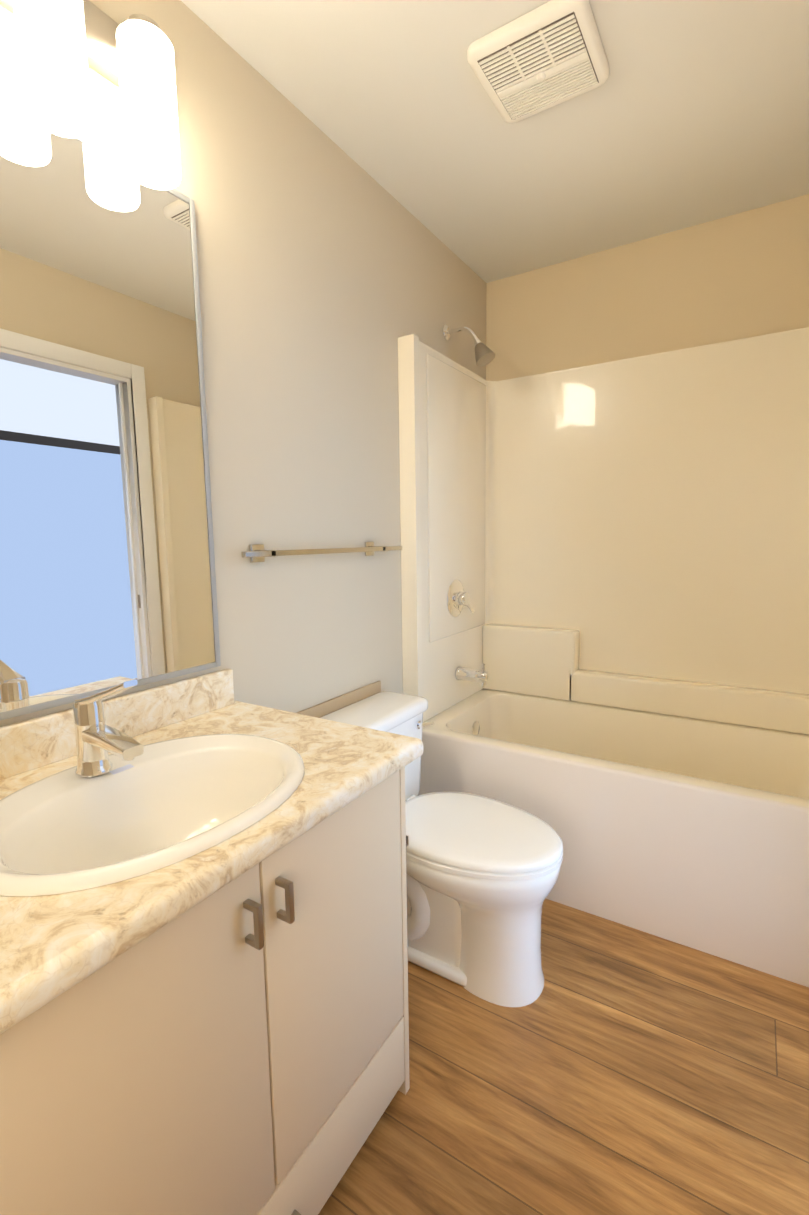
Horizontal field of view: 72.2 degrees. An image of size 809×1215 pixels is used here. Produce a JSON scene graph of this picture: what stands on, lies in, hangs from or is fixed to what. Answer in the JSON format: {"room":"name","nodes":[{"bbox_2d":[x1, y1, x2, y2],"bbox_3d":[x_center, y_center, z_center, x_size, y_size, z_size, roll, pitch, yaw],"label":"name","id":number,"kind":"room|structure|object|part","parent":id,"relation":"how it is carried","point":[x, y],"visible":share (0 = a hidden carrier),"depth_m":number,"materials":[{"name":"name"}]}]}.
{"room":"bathroom","nodes":[
{"label":"bathroom","id":0,"kind":"room"},
{"bbox_2d":[0,0,486,726],"bbox_3d":[-0.477,-0.138,1.465,0.100,2.440,3.343,4,8,32],"label":"wall","id":1,"kind":"structure","parent":0,"point":[330,272],"depth_m":1.58,"materials":[{"name":"beige paint"}]},
{"bbox_2d":[0,0,180,189],"bbox_3d":[-0.610,-0.981,0.945,0.131,0.285,0.520,4,8,32],"label":"sconce","id":2,"kind":"object","parent":1,"relation":"attached to","point":[62,45],"visible":1,"depth_m":1.04,"materials":[{"name":"white glass"}]},
{"bbox_2d":[0,86,220,720],"bbox_3d":[-0.669,-0.349,1.026,0.012,1.082,0.730,4,8,32],"label":"mirror","id":3,"kind":"object","parent":1,"relation":"attached to","point":[107,571],"visible":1,"depth_m":1.10,"materials":[{"name":"clear glass"}]},
{"bbox_2d":[241,542,401,562],"bbox_3d":[-0.228,-0.174,1.697,0.066,0.048,0.726,4,8,32],"label":"towel rail","id":4,"kind":"object","parent":1,"relation":"attached to","point":[256,553],"visible":1,"depth_m":1.55,"materials":[{"name":"silver metal"}]},
{"bbox_2d":[297,681,380,717],"bbox_3d":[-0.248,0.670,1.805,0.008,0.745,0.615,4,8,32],"label":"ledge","id":5,"kind":"object","parent":1,"relation":"attached to","point":[330,705],"visible":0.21,"depth_m":1.83,"materials":[{"name":"beige"}]},
{"bbox_2d":[181,0,808,282],"bbox_3d":[0.192,-1.354,0.877,1.724,0.100,3.343,4,8,32],"label":"ceiling","id":6,"kind":"structure","parent":0,"point":[688,113],"depth_m":1.58,"materials":[{"name":"white paint"}]},
{"bbox_2d":[467,0,608,122],"bbox_3d":[0.338,-1.350,1.391,0.287,0.037,0.280,4,8,32],"label":"ceiling vent","id":7,"kind":"object","parent":6,"relation":"in","point":[547,55],"visible":1,"depth_m":1.35,"materials":[{"name":"white plastic"}]},
{"bbox_2d":[318,899,808,1214],"bbox_3d":[0.229,1.166,1.192,1.724,0.100,3.343,4,8,32],"label":"floor","id":8,"kind":"structure","parent":0,"point":[615,1068],"depth_m":1.26,"materials":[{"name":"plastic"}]},
{"bbox_2d":[0,669,422,1214],"bbox_3d":[-0.417,0.627,1.003,0.568,1.034,0.850,4,8,32],"label":"bathroom vanity","id":9,"kind":"object","parent":8,"relation":"on","point":[203,957],"visible":1,"depth_m":0.86,"materials":[{"name":"beige laminate"}]},
{"bbox_2d":[0,669,422,1033],"bbox_3d":[-0.425,0.281,0.956,0.568,0.132,0.840,4,8,32],"label":"countertop","id":10,"kind":"structure","parent":9,"relation":"on","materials":[{"name":"laminate"}]},
{"bbox_2d":[0,734,303,895],"bbox_3d":[-0.413,0.374,0.925,0.425,0.158,0.536,4,8,32],"label":"sink","id":11,"kind":"object","parent":10,"relation":"in","point":[114,826],"depth_m":0.94,"materials":[{"name":"white ceramic"}]},
{"bbox_2d":[73,679,143,777],"bbox_3d":[-0.515,0.205,0.959,0.165,0.183,0.060,4,8,32],"label":"faucet","id":12,"kind":"object","parent":11,"relation":"on","point":[94,739],"depth_m":0.96,"materials":[{"name":"silver metal"}]},
{"bbox_2d":[318,691,562,1006],"bbox_3d":[0.105,0.698,1.670,0.733,0.714,0.486,4,8,32],"label":"toilet","id":13,"kind":"object","parent":8,"relation":"on","point":[482,873],"visible":0.69,"depth_m":1.53,"materials":[{"name":"white ceramic"}]},
{"bbox_3d":[-0.119,0.499,1.786,0.208,0.342,0.486,4,8,32],"label":"tank","id":14,"kind":"part","parent":13,"relation":"part of","materials":[{"name":"white ceramic"}]},
{"bbox_3d":[0.070,0.393,1.882,0.024,0.032,0.083,4,8,32],"label":"flush lever","id":15,"kind":"part","parent":13,"relation":"part of","materials":[{"name":"silver metal"}]},
{"bbox_3d":[0.193,0.647,1.608,0.524,0.048,0.380,4,8,32],"label":"seat","id":16,"kind":"part","parent":13,"relation":"part of","materials":[{"name":"white plastic"}]},
{"bbox_2d":[398,325,808,986],"bbox_3d":[0.840,-0.073,2.041,1.520,2.130,0.783,4,8,32],"label":"bathtub","id":17,"kind":"object","parent":8,"relation":"on","point":[606,615],"visible":0.98,"depth_m":2.20,"materials":[{"name":"beige plastic"}]},
{"bbox_3d":[0.248,-0.039,2.402,0.057,0.164,0.169,4,8,32],"label":"valve trim","id":18,"kind":"part","parent":17,"relation":"part of","materials":[{"name":"silver metal"}]},
{"bbox_3d":[0.240,-1.108,2.260,0.160,0.113,0.060,4,8,32],"label":"shower arm","id":19,"kind":"part","parent":17,"relation":"part of"},
{"bbox_3d":[0.304,0.288,2.443,0.153,0.096,0.068,4,8,32],"label":"spout","id":20,"kind":"part","parent":17,"relation":"part of","materials":[{"name":"silver metal"}]},
{"bbox_3d":[0.320,0.545,2.479,0.010,0.076,0.076,4,8,32],"label":"overflow plate","id":21,"kind":"part","parent":17,"relation":"part of","materials":[{"name":"silver metal"}]},
{"bbox_2d":[486,194,808,380],"bbox_3d":[1.074,-0.277,2.394,1.524,2.440,0.100,4,8,32],"label":"wall","id":22,"kind":"structure","parent":0,"point":[745,274],"depth_m":2.23,"materials":[{"name":"beige paint"}]}
]}

